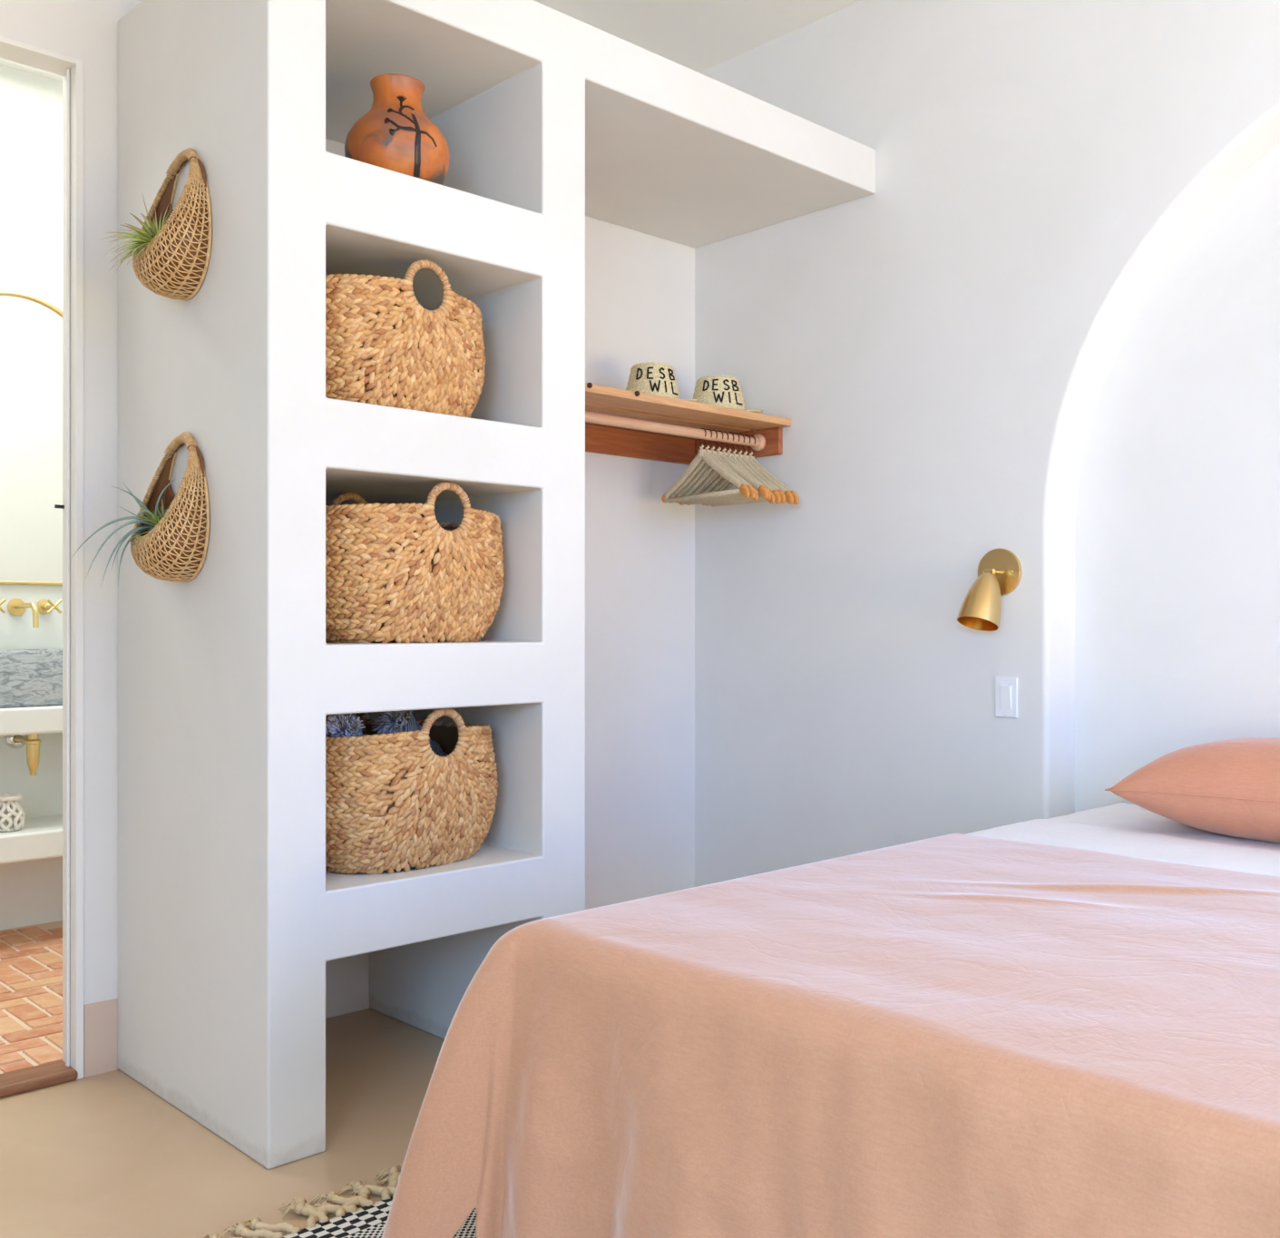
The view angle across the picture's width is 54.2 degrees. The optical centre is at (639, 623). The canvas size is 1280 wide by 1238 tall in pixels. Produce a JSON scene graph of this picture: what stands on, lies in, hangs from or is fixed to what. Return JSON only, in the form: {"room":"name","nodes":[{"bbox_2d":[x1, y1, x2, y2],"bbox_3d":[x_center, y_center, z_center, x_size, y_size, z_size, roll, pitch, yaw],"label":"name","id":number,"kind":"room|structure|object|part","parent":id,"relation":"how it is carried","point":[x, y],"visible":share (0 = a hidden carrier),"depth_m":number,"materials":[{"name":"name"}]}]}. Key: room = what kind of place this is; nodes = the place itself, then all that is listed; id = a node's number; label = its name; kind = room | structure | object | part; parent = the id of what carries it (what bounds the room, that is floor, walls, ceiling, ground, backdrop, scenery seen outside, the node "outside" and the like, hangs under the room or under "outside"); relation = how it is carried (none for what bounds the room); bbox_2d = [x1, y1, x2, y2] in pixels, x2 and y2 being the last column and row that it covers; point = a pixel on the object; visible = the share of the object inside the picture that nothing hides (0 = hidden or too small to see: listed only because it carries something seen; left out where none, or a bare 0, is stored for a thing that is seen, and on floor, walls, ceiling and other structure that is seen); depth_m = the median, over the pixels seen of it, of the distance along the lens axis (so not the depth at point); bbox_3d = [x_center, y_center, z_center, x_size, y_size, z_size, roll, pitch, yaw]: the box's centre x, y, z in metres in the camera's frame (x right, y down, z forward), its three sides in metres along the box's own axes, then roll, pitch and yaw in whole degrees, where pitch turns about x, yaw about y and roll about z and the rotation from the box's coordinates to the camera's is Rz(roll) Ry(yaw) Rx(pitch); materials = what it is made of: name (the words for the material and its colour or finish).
{"room":"bedroom","nodes":[
{"label":"bedroom","id":0,"kind":"room"},
{"bbox_2d":[0,65,62,930],"bbox_3d":[-2.887,-0.400,3.774,4.000,3.080,0.100,0,0,-43],"label":"wall","id":1,"kind":"structure","parent":0,"point":[31,105],"depth_m":4.40,"materials":[{"name":"paint"}]},
{"bbox_2d":[0,290,62,585],"bbox_3d":[-2.176,-0.648,4.366,0.583,1.023,0.018,0,0,-43],"label":"arched mirror","id":2,"kind":"object","parent":1,"relation":"attached to","point":[31,327],"visible":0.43,"depth_m":4.40,"materials":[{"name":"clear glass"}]},
{"bbox_2d":[0,814,62,864],"bbox_3d":[-2.171,0.729,4.145,2.150,0.092,0.345,0,0,-43],"label":"shelf","id":3,"kind":"object","parent":1,"relation":"attached to","point":[41,837],"visible":0.07,"depth_m":4.10,"materials":[{"name":"paint"}]},
{"bbox_2d":[0,793,25,831],"bbox_3d":[-2.090,0.623,4.122,0.113,0.119,0.113,0,0,-43],"label":"ornament","id":4,"kind":"object","parent":3,"relation":"on","point":[7,801],"visible":1,"depth_m":4.10,"materials":[{"name":"white ceramic"}]},
{"bbox_2d":[0,705,62,735],"bbox_3d":[-2.171,0.318,4.145,2.150,0.088,0.345,0,0,-43],"label":"countertop","id":5,"kind":"structure","parent":1,"relation":"attached to","point":[24,720],"depth_m":4.08,"materials":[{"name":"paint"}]},
{"bbox_2d":[5,733,41,775],"bbox_3d":[-2.115,0.440,4.300,0.072,0.153,0.204,0,0,-43],"label":"trap","id":6,"kind":"object","parent":5,"relation":"attached to","point":[32,743],"visible":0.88,"depth_m":4.24,"materials":[{"name":"gold metal"}]},
{"bbox_2d":[0,648,62,708],"bbox_3d":[-2.062,0.181,4.245,0.550,0.184,0.304,0,0,-43],"label":"vessel sink","id":7,"kind":"object","parent":5,"relation":"in","point":[28,678],"visible":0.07,"depth_m":4.10,"materials":[{"name":"grey stone"}]},
{"bbox_2d":[0,598,62,627],"bbox_3d":[-2.110,-0.037,4.295,0.238,0.103,0.212,0,0,-43],"label":"faucet","id":8,"kind":"object","parent":1,"relation":"attached to","point":[15,607],"visible":1,"depth_m":4.35,"materials":[{"name":"gold metal"}]},
{"bbox_3d":[-2.210,-0.060,4.267,0.054,0.054,0.115,0,0,-43],"label":"cross handle","id":9,"kind":"part","parent":8,"relation":"part of","materials":[{"name":"gold metal"}]},
{"bbox_3d":[-2.110,-0.037,4.295,0.062,0.103,0.212,0,0,-43],"label":"spout","id":10,"kind":"part","parent":8,"relation":"part of","materials":[{"name":"gold metal"}]},
{"bbox_3d":[-2.076,-0.060,4.394,0.054,0.054,0.115,0,0,-43],"label":"cross handle","id":11,"kind":"part","parent":8,"relation":"part of","materials":[{"name":"gold metal"}]},
{"bbox_2d":[0,920,62,1074],"bbox_3d":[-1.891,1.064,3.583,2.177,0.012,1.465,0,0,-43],"label":"floor","id":12,"kind":"structure","parent":0,"point":[38,1050],"depth_m":3.55,"materials":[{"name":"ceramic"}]},
{"bbox_2d":[0,1007,444,1237],"bbox_3d":[0.507,1.120,0.466,5.577,0.080,6.180,0,0,-43],"label":"floor","id":13,"kind":"structure","parent":0,"point":[103,1155],"depth_m":2.55,"materials":[{"name":"concrete"}]},
{"bbox_2d":[202,1162,476,1237],"bbox_3d":[0.126,1.066,2.217,1.403,0.028,1.246,0,0,-43],"label":"woven rug","id":14,"kind":"object","parent":13,"relation":"on","point":[368,1221],"visible":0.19,"depth_m":2.24,"materials":[{"name":"multicoloured fabric"}]},
{"bbox_2d":[117,0,875,1169],"bbox_3d":[-0.270,-0.191,3.439,2.014,2.542,0.776,0,0,-43],"label":"shelving unit","id":15,"kind":"object","parent":13,"relation":"on","point":[231,916],"depth_m":2.81,"materials":[{"name":"paint"}]},
{"bbox_2d":[130,431,209,582],"bbox_3d":[-1.030,-0.255,2.696,0.111,0.328,0.232,0,0,-43],"label":"wall basket","id":16,"kind":"object","parent":15,"relation":"attached to","point":[175,550],"visible":0.95,"depth_m":2.65,"materials":[{"name":"beige wicker"}]},
{"bbox_2d":[73,478,195,584],"bbox_3d":[-1.071,-0.194,2.654,0.295,0.236,0.143,0,0,5],"label":"air plant","id":17,"kind":"object","parent":16,"relation":"in","point":[136,518],"visible":0.8,"depth_m":2.68,"materials":[{"name":"plant"}]},
{"bbox_2d":[132,499,171,542],"bbox_3d":[-1.026,-0.218,2.658,0.119,0.097,0.074,0,0,0],"label":"air plant","id":18,"kind":"object","parent":16,"relation":"in","point":[156,519],"visible":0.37,"depth_m":2.67,"materials":[{"name":"green plant"}]},
{"bbox_2d":[132,147,212,301],"bbox_3d":[-1.023,-0.870,2.688,0.111,0.328,0.232,0,0,-43],"label":"wall basket","id":19,"kind":"object","parent":15,"relation":"attached to","point":[174,264],"visible":0.94,"depth_m":2.64,"materials":[{"name":"beige wicker"}]},
{"bbox_2d":[101,195,175,269],"bbox_3d":[-1.060,-0.830,2.668,0.166,0.163,0.194,0,0,-43],"label":"air plant","id":20,"kind":"object","parent":19,"relation":"in","point":[143,238],"visible":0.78,"depth_m":2.66,"materials":[{"name":"green plant"}]},
{"bbox_2d":[344,73,449,185],"bbox_3d":[-0.558,-1.104,2.874,0.237,0.272,0.238,0,0,-43],"label":"vase","id":21,"kind":"object","parent":15,"relation":"in","point":[395,134],"visible":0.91,"depth_m":2.79,"materials":[{"name":"ceramic"}]},
{"bbox_2d":[325,259,485,417],"bbox_3d":[-0.598,-0.629,2.877,0.390,0.352,0.499,0,0,41],"label":"woven basket","id":22,"kind":"object","parent":15,"relation":"in","point":[383,347],"visible":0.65,"depth_m":2.71,"materials":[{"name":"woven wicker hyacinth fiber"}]},
{"bbox_3d":[-0.469,-0.740,2.766,0.021,0.131,0.131,0,0,41],"label":"handle","id":23,"kind":"part","parent":22,"relation":"part of","materials":[{"name":"beige wicker"}]},
{"bbox_2d":[325,708,498,874],"bbox_3d":[-0.576,0.372,2.912,0.401,0.370,0.506,0,0,40],"label":"woven basket","id":24,"kind":"object","parent":15,"relation":"in","point":[392,803],"visible":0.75,"depth_m":2.73,"materials":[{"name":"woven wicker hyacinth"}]},
{"bbox_2d":[325,713,365,737],"bbox_3d":[-0.637,0.343,2.856,0.107,0.299,0.287,0,0,11],"label":"throw blanket","id":25,"kind":"object","parent":24,"relation":"in","point":[346,726],"visible":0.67,"depth_m":2.76,"materials":[{"name":"blue fabric"}]},
{"bbox_3d":[-0.712,0.253,3.025,0.021,0.131,0.131,0,0,40],"label":"handle","id":26,"kind":"part","parent":24,"relation":"part of","materials":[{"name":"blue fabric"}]},
{"bbox_2d":[371,710,448,757],"bbox_3d":[-0.529,0.304,2.994,0.102,0.240,0.253,0,0,31],"label":"throw blanket","id":27,"kind":"object","parent":24,"relation":"in","point":[389,722],"visible":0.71,"depth_m":2.92,"materials":[{"name":"blue fabric"}]},
{"bbox_3d":[-0.440,0.253,2.799,0.021,0.131,0.131,0,0,40],"label":"handle","id":28,"kind":"part","parent":24,"relation":"part of","materials":[{"name":"beige wicker"}]},
{"bbox_2d":[325,481,504,643],"bbox_3d":[-0.564,-0.132,2.910,0.404,0.374,0.519,0,0,40],"label":"woven basket","id":29,"kind":"object","parent":15,"relation":"in","point":[398,573],"visible":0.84,"depth_m":2.72,"materials":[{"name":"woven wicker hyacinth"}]},
{"bbox_3d":[-0.700,-0.253,3.023,0.021,0.132,0.131,0,0,40],"label":"handle","id":30,"kind":"part","parent":29,"relation":"part of","materials":[{"name":"brown wicker"}]},
{"bbox_3d":[-0.428,-0.253,2.796,0.021,0.131,0.131,0,0,40],"label":"handle","id":31,"kind":"part","parent":29,"relation":"part of","materials":[{"name":"beige wicker"}]},
{"bbox_3d":[-0.234,-0.602,3.991,1.162,0.088,0.020,0,0,-43],"label":"rail","id":32,"kind":"part","parent":15,"relation":"part of","materials":[{"name":"red wood"}]},
{"bbox_2d":[625,361,699,402],"bbox_3d":[0.039,-0.741,3.926,0.297,0.137,0.297,0,0,-43],"label":"straw hat","id":33,"kind":"object","parent":15,"relation":"on","point":[652,378],"visible":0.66,"depth_m":3.86,"materials":[{"name":"beige wicker"}]},
{"bbox_3d":[-0.021,-0.602,3.762,1.117,0.031,0.031,0,0,-43],"label":"hanging rod","id":34,"kind":"part","parent":15,"relation":"part of","materials":[{"name":"brown wood"}]},
{"bbox_3d":[-0.081,-0.615,3.844,1.182,0.114,0.444,0,0,-43],"label":"closet shelf","id":35,"kind":"part","parent":15,"relation":"part of","materials":[{"name":"brown wood"}]},
{"bbox_2d":[661,428,750,503],"bbox_3d":[0.203,-0.502,3.961,0.025,0.241,0.389,0,-1,-42],"label":"clothes hanger","id":36,"kind":"object","parent":15,"relation":"hanging from","point":[742,488],"visible":0.94,"depth_m":3.95,"materials":[{"name":"brown wood"}]},
{"bbox_2d":[669,429,755,503],"bbox_3d":[0.221,-0.502,3.980,0.025,0.241,0.389,0,0,-43],"label":"clothes hanger","id":37,"kind":"object","parent":15,"relation":"hanging from","point":[752,495],"visible":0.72,"depth_m":3.98,"materials":[{"name":"beige wood"}]},
{"bbox_2d":[674,429,758,503],"bbox_3d":[0.239,-0.501,3.999,0.025,0.241,0.389,0,0,-40],"label":"clothes hanger","id":38,"kind":"object","parent":15,"relation":"hanging from","point":[706,465],"visible":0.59,"depth_m":4.02,"materials":[{"name":"beige wood"}]},
{"bbox_2d":[678,430,768,505],"bbox_3d":[0.261,-0.502,4.015,0.025,0.241,0.389,0,-2,-44],"label":"clothes hanger","id":39,"kind":"object","parent":15,"relation":"hanging from","point":[761,490],"visible":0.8,"depth_m":3.99,"materials":[{"name":"beige wood"}]},
{"bbox_2d":[692,375,762,413],"bbox_3d":[0.257,-0.740,4.117,0.297,0.135,0.297,0,0,-43],"label":"straw hat","id":40,"kind":"object","parent":15,"relation":"on","point":[725,391],"visible":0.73,"depth_m":4.05,"materials":[{"name":"beige wicker"}]},
{"bbox_2d":[686,431,771,505],"bbox_3d":[0.278,-0.502,4.034,0.025,0.241,0.389,0,-1,-41],"label":"clothes hanger","id":41,"kind":"object","parent":15,"relation":"hanging from","point":[712,473],"visible":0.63,"depth_m":4.05,"materials":[{"name":"beige wood"}]},
{"bbox_2d":[697,432,775,504],"bbox_3d":[0.295,-0.501,4.055,0.025,0.241,0.389,0,2,-42],"label":"clothes hanger","id":42,"kind":"object","parent":15,"relation":"hanging from","point":[772,500],"visible":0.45,"depth_m":4.03,"materials":[{"name":"beige wood"}]},
{"bbox_2d":[697,432,781,504],"bbox_3d":[0.314,-0.501,4.072,0.025,0.241,0.389,0,1,-42],"label":"clothes hanger","id":43,"kind":"object","parent":15,"relation":"hanging from","point":[718,478],"visible":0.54,"depth_m":4.04,"materials":[{"name":"beige wood"}]},
{"bbox_2d":[702,433,785,505],"bbox_3d":[0.334,-0.501,4.089,0.025,0.241,0.389,0,0,-40],"label":"clothes hanger","id":44,"kind":"object","parent":15,"relation":"hanging from","point":[722,481],"visible":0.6,"depth_m":4.07,"materials":[{"name":"beige wood"}]},
{"bbox_2d":[705,434,793,506],"bbox_3d":[0.353,-0.501,4.107,0.025,0.241,0.389,0,0,-44],"label":"clothes hanger","id":45,"kind":"object","parent":15,"relation":"hanging from","point":[789,499],"visible":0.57,"depth_m":4.06,"materials":[{"name":"beige wood"}]},
{"bbox_2d":[710,435,799,507],"bbox_3d":[0.373,-0.501,4.125,0.025,0.241,0.389,0,0,-44],"label":"clothes hanger","id":46,"kind":"object","parent":15,"relation":"hanging from","point":[729,485],"visible":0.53,"depth_m":4.09,"materials":[{"name":"beige wood"}]},
{"bbox_3d":[1.195,0.793,2.017,2.110,0.574,1.996,0,0,-43],"label":"bed","id":47,"kind":"object","parent":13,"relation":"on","visible":0},
{"bbox_2d":[381,833,1279,1237],"bbox_3d":[0.846,0.769,1.723,1.506,0.602,2.285,0,0,-43],"label":"bedspread","id":48,"kind":"object","parent":47,"relation":"on","point":[952,1035],"visible":1,"depth_m":1.68,"materials":[{"name":"fabric"}]},
{"bbox_2d":[964,802,1279,877],"bbox_3d":[1.600,0.632,2.389,1.009,0.300,2.000,0,0,-43],"label":"sheet","id":49,"kind":"object","parent":47,"relation":"on","point":[1125,829],"visible":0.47,"depth_m":2.82,"materials":[{"name":"white fabric"}]},
{"bbox_2d":[1104,737,1279,843],"bbox_3d":[1.592,0.377,2.776,0.504,0.229,0.922,0,0,-45],"label":"pillow","id":50,"kind":"object","parent":49,"relation":"on","point":[1231,787],"visible":1,"depth_m":2.79,"materials":[{"name":"fabric"}]},
{"bbox_2d":[0,0,694,1018],"bbox_3d":[-1.641,-0.390,2.733,5.577,3.100,0.085,0,0,-43],"label":"wall","id":51,"kind":"structure","parent":0,"point":[640,287],"depth_m":4.12,"materials":[{"name":"paint"}]},
{"bbox_2d":[0,1060,78,1098],"bbox_3d":[-1.687,1.068,2.688,0.889,0.024,0.107,0,0,-43],"label":"trim","id":52,"kind":"structure","parent":51,"relation":"attached to","point":[38,1077],"depth_m":2.92,"materials":[{"name":"brown wood"}]},
{"bbox_2d":[0,35,83,1079],"bbox_3d":[-1.685,-0.130,2.687,0.917,2.419,0.091,0,0,-43],"label":"door frame","id":53,"kind":"structure","parent":51,"relation":"in","point":[71,69],"depth_m":2.97,"materials":[{"name":"white wood"}]},
{"bbox_2d":[83,998,117,1077],"bbox_3d":[-1.295,0.994,3.001,0.078,0.172,0.003,0,0,-43],"label":"baseboard","id":54,"kind":"structure","parent":51,"relation":"attached to","point":[100,1019],"depth_m":3.00,"materials":[{"name":"beige paint"}]},
{"bbox_2d":[0,0,861,82],"bbox_3d":[-0.076,-1.990,1.081,5.577,0.100,7.875,0,0,-43],"label":"ceiling","id":55,"kind":"structure","parent":0,"point":[698,35],"depth_m":4.03,"materials":[{"name":"paint"}]},
{"bbox_2d":[694,0,1279,887],"bbox_3d":[2.391,-0.430,2.314,0.300,3.020,6.070,0,0,-43],"label":"wall","id":56,"kind":"structure","parent":0,"point":[1047,333],"depth_m":3.57,"materials":[{"name":"paint"}]},
{"bbox_2d":[957,548,1021,631],"bbox_3d":[0.961,-0.096,3.483,0.166,0.234,0.135,0,0,-43],"label":"wall sconce","id":57,"kind":"object","parent":56,"relation":"attached to","point":[1000,570],"visible":1,"depth_m":3.49,"materials":[{"name":"gold metal"}]},
{"bbox_3d":[0.945,-0.061,3.473,0.129,0.165,0.115,0,0,-43],"label":"lamp shade","id":58,"kind":"part","parent":57,"relation":"part of","materials":[{"name":"gold metal"}]},
{"bbox_3d":[0.994,-0.145,3.514,0.054,0.015,0.026,0,0,-43],"label":"arm","id":59,"kind":"part","parent":57,"relation":"part of","materials":[{"name":"gold metal"}]},
{"bbox_2d":[995,676,1017,718],"bbox_3d":[1.031,0.207,3.522,0.012,0.115,0.070,0,0,-43],"label":"light switch","id":60,"kind":"object","parent":56,"relation":"attached to","point":[1006,688],"visible":1,"depth_m":3.52,"materials":[{"name":"white plastic"}]},
{"bbox_3d":[1.031,0.207,3.521,0.002,0.068,0.034,0,0,-43],"label":"rocker frame","id":61,"kind":"part","parent":60,"relation":"part of","materials":[{"name":"white plastic"}]}
]}

